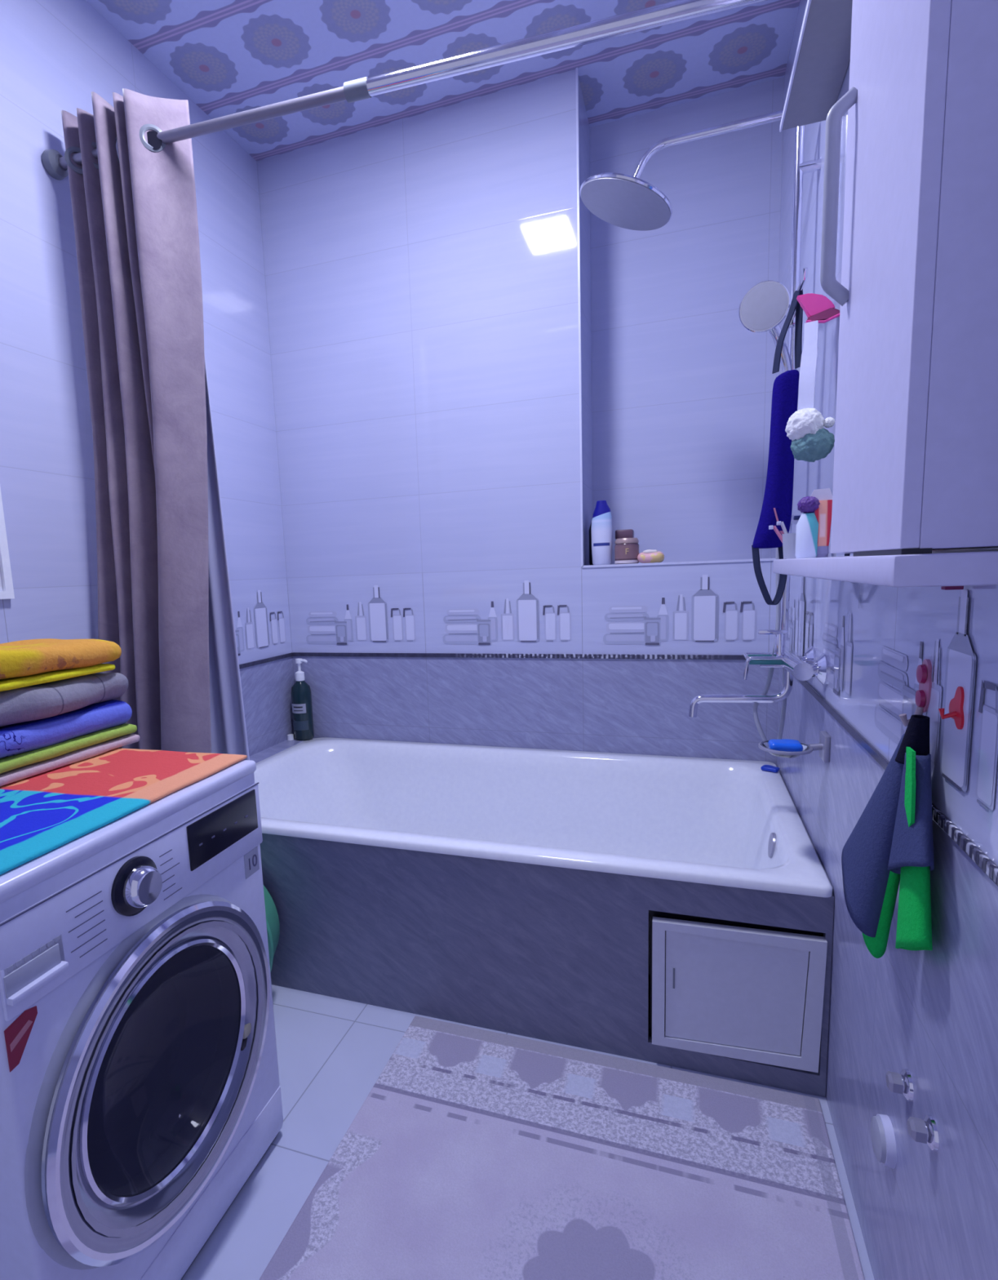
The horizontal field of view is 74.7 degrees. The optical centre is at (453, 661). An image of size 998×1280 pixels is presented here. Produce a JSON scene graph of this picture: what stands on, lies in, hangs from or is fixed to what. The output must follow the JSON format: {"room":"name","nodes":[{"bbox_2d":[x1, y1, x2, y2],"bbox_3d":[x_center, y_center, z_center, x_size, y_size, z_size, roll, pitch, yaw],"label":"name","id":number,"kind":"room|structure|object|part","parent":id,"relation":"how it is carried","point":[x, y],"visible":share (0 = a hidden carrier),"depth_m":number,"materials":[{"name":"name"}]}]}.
{"room":"bathroom","nodes":[
{"label":"bathroom","id":0,"kind":"room"},
{"bbox_2d":[0,0,294,755],"bbox_3d":[-1.181,-0.385,1.514,0.063,2.797,3.550,1,8,19],"label":"wall","id":1,"kind":"structure","parent":0,"point":[54,54],"depth_m":1.80,"materials":[{"name":"tile"}]},
{"bbox_2d":[0,486,14,599],"bbox_3d":[-1.183,-0.374,1.402,0.014,0.500,0.420,1,8,19],"label":"framed panel","id":2,"kind":"object","parent":1,"relation":"attached to","point":[6,589],"visible":1,"depth_m":1.61,"materials":[{"name":"white ceramic"}]},
{"bbox_3d":[-1.186,-0.374,1.403,0.004,0.460,0.380,1,8,19],"label":"pane","id":3,"kind":"part","parent":2,"relation":"part of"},
{"bbox_2d":[76,590,286,656],"bbox_3d":[-1.003,-0.061,1.940,0.002,0.244,1.749,1,8,19],"label":"print","id":4,"kind":"object","parent":1,"relation":"attached to","point":[260,615],"depth_m":2.55,"materials":[{"name":"white tile"}]},
{"bbox_2d":[239,652,293,668],"bbox_3d":[-1.205,0.189,1.367,0.006,0.016,3.096,1,8,19],"label":"trim","id":5,"kind":"structure","parent":1,"relation":"attached to","point":[289,655],"depth_m":2.63,"materials":[{"name":"tile"}]},
{"bbox_2d":[249,737,314,763],"bbox_3d":[-0.798,0.415,2.421,0.080,0.052,0.930,1,8,19],"label":"trim","id":6,"kind":"structure","parent":1,"relation":"attached to","point":[283,745],"depth_m":2.62,"materials":[{"name":"tile"}]},
{"bbox_2d":[287,733,294,740],"bbox_3d":[-0.695,0.324,2.778,0.028,0.024,0.028,1,8,19],"label":"stopper","id":7,"kind":"object","parent":6,"relation":"on","point":[291,736],"visible":1,"depth_m":2.77,"materials":[{"name":"plastic"}]},
{"bbox_2d":[291,657,314,740],"bbox_3d":[-0.646,0.160,2.771,0.087,0.347,0.085,1,8,19],"label":"pump bottle","id":8,"kind":"object","parent":6,"relation":"on","point":[301,695],"visible":1,"depth_m":2.75,"materials":[{"name":"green plastic"}]},
{"bbox_2d":[41,0,767,180],"bbox_3d":[-0.147,-1.316,1.482,1.908,0.066,0.066,0,8,15],"label":"curtain rod","id":9,"kind":"object","parent":1,"relation":"attached to","point":[677,11],"visible":0.97,"depth_m":1.43,"materials":[{"name":"metal"}]},
{"bbox_2d":[41,149,68,180],"bbox_3d":[-1.050,-1.315,1.724,0.034,0.066,0.066,1,8,19],"label":"rod flange","id":10,"kind":"object","parent":9,"relation":"on","point":[52,160],"depth_m":1.71,"materials":[{"name":"grey plastic"}]},
{"bbox_2d":[61,88,211,753],"bbox_3d":[-0.838,-0.278,1.785,0.389,2.301,0.186,1,8,19],"label":"shower curtain","id":11,"kind":"object","parent":9,"relation":"hanging from","point":[135,214],"visible":0.7,"depth_m":1.74,"materials":[{"name":"beige fabric"}]},
{"bbox_2d":[115,139,249,759],"bbox_3d":[-0.734,-0.476,1.817,0.186,1.800,0.140,1,8,19],"label":"curtain liner","id":12,"kind":"object","parent":9,"relation":"hanging from","point":[228,721],"visible":0.26,"depth_m":1.91,"materials":[{"name":"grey fabric"}]},
{"bbox_2d":[85,0,799,160],"bbox_3d":[-0.312,-1.785,0.997,2.018,0.050,3.550,1,8,19],"label":"ceiling","id":13,"kind":"structure","parent":0,"point":[228,57],"depth_m":2.05,"materials":[{"name":"paint"}]},
{"bbox_2d":[257,69,784,764],"bbox_3d":[0.238,-0.589,2.599,1.898,2.797,0.373,1,8,19],"label":"wall","id":14,"kind":"structure","parent":0,"point":[421,270],"depth_m":2.43,"materials":[{"name":"tile"}]},
{"bbox_2d":[293,652,746,659],"bbox_3d":[0.197,-0.020,2.500,1.890,0.016,0.006,1,8,19],"label":"trim","id":15,"kind":"structure","parent":14,"relation":"attached to","point":[295,654],"depth_m":2.46,"materials":[{"name":"tile"}]},
{"bbox_2d":[306,574,756,645],"bbox_3d":[0.192,-0.181,2.479,1.749,0.244,0.002,1,8,19],"label":"print","id":16,"kind":"object","parent":14,"relation":"attached to","point":[544,610],"depth_m":2.43,"materials":[{"name":"white tile"}]},
{"bbox_2d":[575,67,583,566],"bbox_3d":[0.435,-1.143,2.250,0.007,1.619,0.008,1,8,19],"label":"trim","id":17,"kind":"structure","parent":14,"relation":"attached to","point":[576,68],"depth_m":2.24,"materials":[{"name":"white plastic"}]},
{"bbox_2d":[589,521,593,564],"bbox_3d":[0.541,-0.459,2.460,0.060,0.190,0.044,1,8,19],"label":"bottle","id":18,"kind":"object","parent":14,"relation":"in","point":[590,535],"visible":0.13,"depth_m":2.46,"materials":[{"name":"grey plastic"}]},
{"bbox_2d":[591,500,612,564],"bbox_3d":[0.539,-0.467,2.374,0.076,0.229,0.054,1,8,19],"label":"shampoo bottle","id":19,"kind":"object","parent":14,"relation":"in","point":[602,521],"visible":0.97,"depth_m":2.35,"materials":[{"name":"white plastic"}]},
{"bbox_2d":[615,528,634,564],"bbox_3d":[0.639,-0.426,2.436,0.064,0.125,0.064,1,8,19],"label":"jar","id":20,"kind":"object","parent":14,"relation":"in","point":[629,533],"visible":0.34,"depth_m":2.40,"materials":[{"name":"brown plastic"}]},
{"bbox_3d":[0.637,-0.471,2.430,0.064,0.035,0.064,1,8,19],"label":"lid","id":21,"kind":"part","parent":20,"relation":"part of","materials":[{"name":"brown plastic"}]},
{"bbox_2d":[614,537,639,564],"bbox_3d":[0.624,-0.397,2.349,0.085,0.091,0.086,1,8,19],"label":"jar","id":22,"kind":"object","parent":14,"relation":"in","point":[626,549],"visible":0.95,"depth_m":2.31,"materials":[{"name":"brown glass"}]},
{"bbox_3d":[0.623,-0.432,2.344,0.084,0.019,0.084,1,8,19],"label":"lid","id":23,"kind":"part","parent":22,"relation":"part of","materials":[{"name":"silver metal"}]},
{"bbox_2d":[637,549,664,563],"bbox_3d":[0.702,-0.372,2.320,0.092,0.048,0.062,1,8,19],"label":"soap bar","id":24,"kind":"object","parent":14,"relation":"on","point":[649,556],"visible":0.98,"depth_m":2.30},
{"bbox_2d":[582,558,775,568],"bbox_3d":[0.774,-0.339,2.252,0.652,0.008,0.009,1,8,19],"label":"trim","id":25,"kind":"structure","parent":14,"relation":"attached to","point":[761,559],"depth_m":2.25,"materials":[{"name":"white plastic"}]},
{"bbox_2d":[181,974,874,1279],"bbox_3d":[-0.204,1.038,1.385,2.018,0.060,3.550,1,8,19],"label":"floor","id":26,"kind":"structure","parent":0,"point":[332,1052],"depth_m":1.45,"materials":[{"name":"tile"}]},
{"bbox_2d":[0,760,283,1279],"bbox_3d":[-0.708,0.641,1.163,0.597,0.825,0.556,0,8,17],"label":"washing machine","id":27,"kind":"object","parent":26,"relation":"on","point":[140,1094],"visible":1,"depth_m":1.01,"materials":[{"name":"white plastic"}]},
{"bbox_3d":[-0.533,0.391,0.828,0.005,0.050,0.086,0,8,17],"label":"detergent drawer","id":28,"kind":"part","parent":27,"relation":"part of","materials":[{"name":"white plastic"}]},
{"bbox_2d":[7,935,60,973],"bbox_3d":[-0.531,0.370,0.826,0.001,0.006,0.074,0,8,17],"label":"print","id":29,"kind":"object","parent":27,"relation":"on","point":[57,939],"depth_m":0.82},
{"bbox_2d":[66,890,107,957],"bbox_3d":[-0.507,0.367,0.902,0.001,0.074,0.059,0,8,17],"label":"print","id":30,"kind":"object","parent":27,"relation":"on","point":[101,891],"depth_m":0.90},
{"bbox_2d":[0,747,247,875],"bbox_3d":[-0.730,0.228,1.108,0.503,0.010,0.555,0,8,17],"label":"mat","id":31,"kind":"object","parent":27,"relation":"on","point":[42,813],"visible":0.84,"depth_m":1.09,"materials":[{"name":"multicoloured fabric"}]},
{"bbox_2d":[0,733,140,786],"bbox_3d":[-0.892,0.200,1.249,0.277,0.023,0.481,1,8,19],"label":"folded towel","id":32,"kind":"object","parent":31,"relation":"on","point":[31,770],"visible":0.44,"depth_m":1.26,"materials":[{"name":"pink fabric"}]},
{"bbox_2d":[0,723,137,773],"bbox_3d":[-0.894,0.178,1.246,0.274,0.025,0.480,1,8,19],"label":"folded towel","id":33,"kind":"object","parent":32,"relation":"on","point":[14,762],"visible":0.37,"depth_m":1.25,"materials":[{"name":"green fabric"}]},
{"bbox_2d":[0,699,132,758],"bbox_3d":[-0.901,0.142,1.245,0.283,0.058,0.483,1,8,19],"label":"folded towel","id":34,"kind":"object","parent":33,"relation":"on","point":[30,735],"visible":0.59,"depth_m":1.25,"materials":[{"name":"blue fabric"}]},
{"bbox_2d":[0,671,128,726],"bbox_3d":[-0.899,0.081,1.235,0.295,0.072,0.503,1,8,19],"label":"folded towel","id":35,"kind":"object","parent":34,"relation":"on","point":[48,700],"visible":0.68,"depth_m":1.24,"materials":[{"name":"grey fabric"}]},
{"bbox_2d":[0,663,115,691],"bbox_3d":[-0.910,0.042,1.215,0.264,0.020,0.450,1,8,19],"label":"folded towel","id":36,"kind":"object","parent":35,"relation":"on","point":[6,684],"visible":0.52,"depth_m":1.24,"materials":[{"name":"yellow fabric"}]},
{"bbox_2d":[0,638,121,679],"bbox_3d":[-0.910,0.002,1.219,0.284,0.064,0.475,1,8,19],"label":"folded towel","id":37,"kind":"object","parent":36,"relation":"on","point":[22,658],"visible":1,"depth_m":1.26,"materials":[{"name":"fabric"}]},
{"bbox_3d":[-0.739,0.245,1.113,0.564,0.025,0.556,0,8,17],"label":"lid","id":38,"kind":"part","parent":27,"relation":"part of","materials":[{"name":"white plastic"}]},
{"bbox_3d":[-0.468,0.341,1.043,0.008,0.124,0.546,0,8,17],"label":"control panel","id":39,"kind":"part","parent":27,"relation":"part of","materials":[{"name":"white plastic"}]},
{"bbox_3d":[-0.477,0.338,0.982,0.010,0.086,0.086,0,8,17],"label":"program knob","id":40,"kind":"part","parent":27,"relation":"part of","materials":[{"name":"silver metal"}]},
{"bbox_2d":[87,945,239,1196],"bbox_3d":[-0.504,0.652,1.079,0.101,0.356,0.356,0,8,17],"label":"door glass","id":41,"kind":"object","parent":27,"relation":"on","point":[163,1081],"depth_m":1.12,"materials":[{"name":"black glass"}]},
{"bbox_2d":[159,848,182,900],"bbox_3d":[-0.459,0.343,1.058,0.001,0.074,0.042,0,8,17],"label":"print","id":42,"kind":"object","parent":27,"relation":"on","point":[171,849],"depth_m":1.05},
{"bbox_3d":[-0.445,0.979,1.131,0.004,0.085,0.537,0,8,17],"label":"kick panel","id":43,"kind":"part","parent":27,"relation":"part of","materials":[{"name":"white plastic"}]},
{"bbox_2d":[263,885,279,972],"bbox_3d":[-0.666,0.746,1.839,0.432,0.432,0.104,1,8,19],"label":"plastic basin","id":44,"kind":"object","parent":26,"relation":"on","point":[272,915],"visible":0.06,"depth_m":1.77,"materials":[{"name":"green plastic"}]},
{"bbox_2d":[253,737,832,975],"bbox_3d":[0.096,0.599,2.128,1.825,0.400,0.935,1,8,19],"label":"bathtub","id":45,"kind":"object","parent":26,"relation":"on","point":[732,823],"visible":0.6,"depth_m":2.35,"materials":[{"name":"white ceramic"}]},
{"bbox_2d":[760,764,779,773],"bbox_3d":[1.038,0.352,2.136,0.037,0.016,0.053,-9,10,-41],"label":"sponge","id":46,"kind":"object","parent":45,"relation":"on","point":[765,767],"visible":1,"depth_m":2.12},
{"bbox_2d":[260,833,834,1097],"bbox_3d":[-0.082,0.719,1.727,1.897,0.470,0.020,1,8,19],"label":"surround","id":47,"kind":"object","parent":26,"relation":"on","point":[551,953],"visible":0.82,"depth_m":1.65,"materials":[{"name":"tile"}]},
{"bbox_2d":[649,910,827,1072],"bbox_3d":[0.635,0.742,1.484,0.361,0.336,0.050,1,8,19],"label":"access hatch","id":48,"kind":"object","parent":47,"relation":"attached to","point":[750,992],"visible":0.95,"depth_m":1.46,"materials":[{"name":"grey plastic"}]},
{"bbox_3d":[0.632,0.750,1.470,0.292,0.265,0.012,1,8,19],"label":"door","id":49,"kind":"part","parent":48,"relation":"part of","materials":[{"name":"white plastic"}]},
{"bbox_2d":[259,1016,865,1279],"bbox_3d":[0.076,1.072,0.812,0.957,0.008,1.655,1,8,19],"label":"rug","id":50,"kind":"object","parent":26,"relation":"on","point":[473,1153],"visible":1,"depth_m":1.26,"materials":[{"name":"beige fabric"}]},
{"bbox_2d":[770,0,997,1279],"bbox_3d":[0.664,-0.367,0.867,0.063,2.797,3.550,1,8,19],"label":"wall","id":51,"kind":"structure","parent":0,"point":[933,1015],"depth_m":0.96,"materials":[{"name":"tile"}]},
{"bbox_2d":[580,110,822,640],"bbox_3d":[0.642,-0.708,1.760,0.582,1.311,0.256,1,8,19],"label":"shower","id":52,"kind":"object","parent":51,"relation":"attached to","point":[628,202],"visible":0.72,"depth_m":1.67,"materials":[{"name":"silver metal"}]},
{"bbox_3d":[0.656,-1.301,1.666,0.418,0.114,0.019,1,8,19],"label":"shower arm","id":53,"kind":"part","parent":52,"relation":"part of","materials":[{"name":"silver metal"}]},
{"bbox_2d":[738,280,792,741],"bbox_3d":[0.813,-0.346,1.691,0.141,1.195,0.085,-2,8,0],"label":"shower","id":54,"kind":"object","parent":52,"relation":"attached to","point":[766,304],"visible":0.6,"depth_m":1.63,"materials":[{"name":"silver metal"}]},
{"bbox_2d":[794,267,808,314],"bbox_3d":[0.813,-0.863,1.536,0.018,0.024,0.265,1,9,24],"label":"hook","id":55,"kind":"object","parent":52,"relation":"attached to","point":[805,271],"visible":0.5,"depth_m":1.43,"materials":[{"name":"silver metal"}]},
{"bbox_2d":[688,629,828,717],"bbox_3d":[0.746,0.048,1.637,0.290,0.237,0.286,1,8,19],"label":"mixer","id":56,"kind":"object","parent":51,"relation":"attached to","point":[804,668],"visible":1,"depth_m":1.68,"materials":[{"name":"silver metal"}]},
{"bbox_3d":[0.759,0.082,1.732,0.253,0.144,0.021,1,8,19],"label":"spout","id":57,"kind":"part","parent":56,"relation":"part of","materials":[{"name":"silver metal"}]},
{"bbox_2d":[748,655,781,664],"bbox_3d":[0.825,-0.003,1.711,0.095,0.016,0.066,1,8,19],"label":"glass tray","id":58,"kind":"object","parent":56,"relation":"on","point":[753,660],"depth_m":1.68,"materials":[{"name":"teal glass"}]},
{"bbox_3d":[0.828,0.014,1.712,0.130,0.063,0.081,1,8,19],"label":"tray frame","id":59,"kind":"part","parent":56,"relation":"part of","materials":[{"name":"silver metal"}]},
{"bbox_3d":[0.824,-0.075,1.685,0.069,0.011,0.024,1,8,19],"label":"lever","id":60,"kind":"part","parent":56,"relation":"part of","materials":[{"name":"silver metal"}]},
{"bbox_3d":[0.843,-0.044,1.683,0.026,0.062,0.026,1,8,19],"label":"lever stem","id":61,"kind":"part","parent":56,"relation":"part of","materials":[{"name":"silver metal"}]},
{"bbox_2d":[751,288,803,604],"bbox_3d":[0.772,-0.497,1.562,0.096,0.725,0.045,4,10,37],"label":"back scrubber","id":62,"kind":"object","parent":51,"relation":"attached to","point":[777,505],"visible":0.87,"depth_m":1.55,"materials":[{"name":"blue fabric"}]},
{"bbox_3d":[0.776,-0.212,1.606,0.079,0.149,0.018,1,8,19],"label":"handle","id":63,"kind":"part","parent":62,"relation":"part of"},
{"bbox_3d":[0.780,-0.769,1.521,0.061,0.176,0.016,1,8,19],"label":"handle","id":64,"kind":"part","parent":62,"relation":"part of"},
{"bbox_2d":[758,730,831,762],"bbox_3d":[0.767,0.190,1.477,0.141,0.060,0.112,1,8,19],"label":"soap holder","id":65,"kind":"object","parent":51,"relation":"attached to","point":[824,746],"visible":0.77,"depth_m":1.45,"materials":[{"name":"metal"}]},
{"bbox_2d":[768,738,803,751],"bbox_3d":[0.754,0.192,1.482,0.068,0.022,0.053,1,8,19],"label":"soap bar","id":66,"kind":"object","parent":65,"relation":"on","point":[784,744],"visible":0.9,"depth_m":1.47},
{"bbox_3d":[0.754,0.203,1.484,0.104,0.022,0.104,1,8,19],"label":"dish","id":67,"kind":"part","parent":65,"relation":"part of","materials":[{"name":"clear glass"}]},
{"bbox_3d":[0.814,0.193,1.461,0.029,0.020,0.016,1,8,19],"label":"arm","id":68,"kind":"part","parent":65,"relation":"part of","materials":[{"name":"metal"}]},
{"bbox_3d":[0.828,0.191,1.456,0.012,0.060,0.056,1,8,19],"label":"wall plate","id":69,"kind":"part","parent":65,"relation":"part of","materials":[{"name":"metal"}]},
{"bbox_2d":[796,293,839,323],"bbox_3d":[0.785,-0.755,1.395,0.092,0.068,0.027,1,8,19],"label":"clip","id":70,"kind":"object","parent":51,"relation":"attached to","point":[816,307],"visible":0.9,"depth_m":1.39,"materials":[{"name":"pink plastic"}]},
{"bbox_2d":[785,320,835,462],"bbox_3d":[0.753,-0.570,1.368,0.098,0.297,0.085,-7,9,-33],"label":"sponge","id":71,"kind":"object","parent":70,"relation":"hanging from","point":[811,442],"visible":1,"depth_m":1.37,"materials":[{"name":"white plastic"}]},
{"bbox_3d":[0.755,-0.623,1.385,0.031,0.197,0.061,3,10,36],"label":"cord","id":72,"kind":"part","parent":71,"relation":"part of","materials":[{"name":"white fabric"}]},
{"bbox_2d":[871,1113,897,1168],"bbox_3d":[0.660,0.737,1.004,0.020,0.068,0.068,1,8,19],"label":"cap","id":73,"kind":"object","parent":51,"relation":"attached to","point":[882,1135],"visible":1,"depth_m":0.98,"materials":[{"name":"white plastic"}]},
{"bbox_2d":[773,0,997,590],"bbox_3d":[0.628,-0.653,1.060,0.142,1.042,1.110,1,8,19],"label":"upper cabinet","id":74,"kind":"object","parent":51,"relation":"attached to","point":[916,468],"visible":1,"depth_m":0.62,"materials":[{"name":"white laminate"}]},
{"bbox_2d":[782,533,795,558],"bbox_3d":[0.727,-0.244,1.378,0.060,0.052,0.060,1,8,19],"label":"tumbler","id":75,"kind":"object","parent":74,"relation":"on","point":[789,539],"visible":0.45,"depth_m":1.36,"materials":[{"name":"white plastic"}]},
{"bbox_2d":[768,525,782,542],"bbox_3d":[0.697,-0.259,1.390,0.047,0.062,0.011,2,9,25],"label":"toothbrush","id":76,"kind":"object","parent":75,"relation":"in","point":[771,527],"visible":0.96,"depth_m":1.39,"materials":[{"name":"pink plastic"}]},
{"bbox_2d":[776,520,787,533],"bbox_3d":[0.708,-0.263,1.388,0.038,0.069,0.011,2,9,25],"label":"toothbrush","id":77,"kind":"object","parent":75,"relation":"in","point":[784,530],"visible":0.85,"depth_m":1.39,"materials":[{"name":"white plastic"}]},
{"bbox_2d":[793,515,800,519],"bbox_3d":[0.728,-0.266,1.369,0.028,0.077,0.012,1,8,19],"label":"razor","id":78,"kind":"object","parent":75,"relation":"in","point":[795,517],"visible":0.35,"depth_m":1.36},
{"bbox_2d":[795,496,820,558],"bbox_3d":[0.714,-0.270,1.314,0.042,0.122,0.042,1,8,19],"label":"bottle","id":79,"kind":"object","parent":74,"relation":"on","point":[807,526],"visible":1,"depth_m":1.30,"materials":[{"name":"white plastic"}]},
{"bbox_2d":[810,488,832,557],"bbox_3d":[0.733,-0.276,1.306,0.037,0.135,0.036,-6,9,-23],"label":"toothpaste tube","id":80,"kind":"object","parent":74,"relation":"on","point":[824,513],"visible":0.8,"depth_m":1.29,"materials":[{"name":"plastic"}]},
{"bbox_3d":[0.492,-0.587,0.830,0.039,0.255,0.011,1,8,19],"label":"handle","id":81,"kind":"part","parent":74,"relation":"part of","materials":[{"name":"silver metal"}]},
{"bbox_2d":[773,551,997,587],"bbox_3d":[0.623,-0.148,1.023,0.117,0.031,0.897,1,8,19],"label":"shelf","id":82,"kind":"object","parent":74,"relation":"attached to","point":[896,569],"depth_m":0.62,"materials":[{"name":"white laminate"}]},
{"bbox_3d":[0.473,-0.614,0.711,0.016,0.976,0.322,1,8,19],"label":"door","id":83,"kind":"part","parent":74,"relation":"part of","materials":[{"name":"white laminate"}]},
{"bbox_2d":[785,576,997,813],"bbox_3d":[0.800,-0.050,1.355,0.002,0.244,1.589,1,8,19],"label":"print","id":84,"kind":"object","parent":51,"relation":"attached to","point":[874,639],"depth_m":0.91,"materials":[{"name":"white tile"}]},
{"bbox_2d":[796,679,997,886],"bbox_3d":[0.580,0.207,0.740,0.006,0.016,3.096,1,8,19],"label":"trim","id":85,"kind":"structure","parent":51,"relation":"attached to","point":[970,848],"depth_m":0.80,"materials":[{"name":"tile"}]},
{"bbox_2d":[885,1068,913,1102],"bbox_3d":[0.631,0.599,0.925,0.026,0.040,0.040,1,8,19],"label":"pipe stub","id":86,"kind":"object","parent":51,"relation":"attached to","point":[900,1083],"visible":1,"depth_m":0.92,"materials":[{"name":"silver metal"}]},
{"bbox_2d":[899,658,933,726],"bbox_3d":[0.615,0.043,0.872,0.030,0.092,0.038,1,8,19],"label":"wall hook","id":87,"kind":"object","parent":51,"relation":"attached to","point":[922,698],"visible":0.95,"depth_m":0.86,"materials":[{"name":"plastic"}]},
{"bbox_2d":[841,714,934,958],"bbox_3d":[0.598,0.247,0.906,0.066,0.370,0.270,1,8,19],"label":"cleaning cloth","id":88,"kind":"object","parent":87,"relation":"hanging from","point":[891,842],"visible":1,"depth_m":0.85,"materials":[{"name":"fabric"}]},
{"bbox_2d":[906,1114,938,1151],"bbox_3d":[0.599,0.602,0.836,0.026,0.040,0.040,1,8,19],"label":"pipe stub","id":89,"kind":"object","parent":51,"relation":"attached to","point":[926,1131],"visible":1,"depth_m":0.83,"materials":[{"name":"silver metal"}]},
{"bbox_2d":[938,686,964,728],"bbox_3d":[0.583,0.053,0.766,0.021,0.049,0.039,1,8,19],"label":"wall hook","id":90,"kind":"object","parent":51,"relation":"attached to","point":[956,705],"visible":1,"depth_m":0.76,"materials":[{"name":"red plastic"}]}
]}

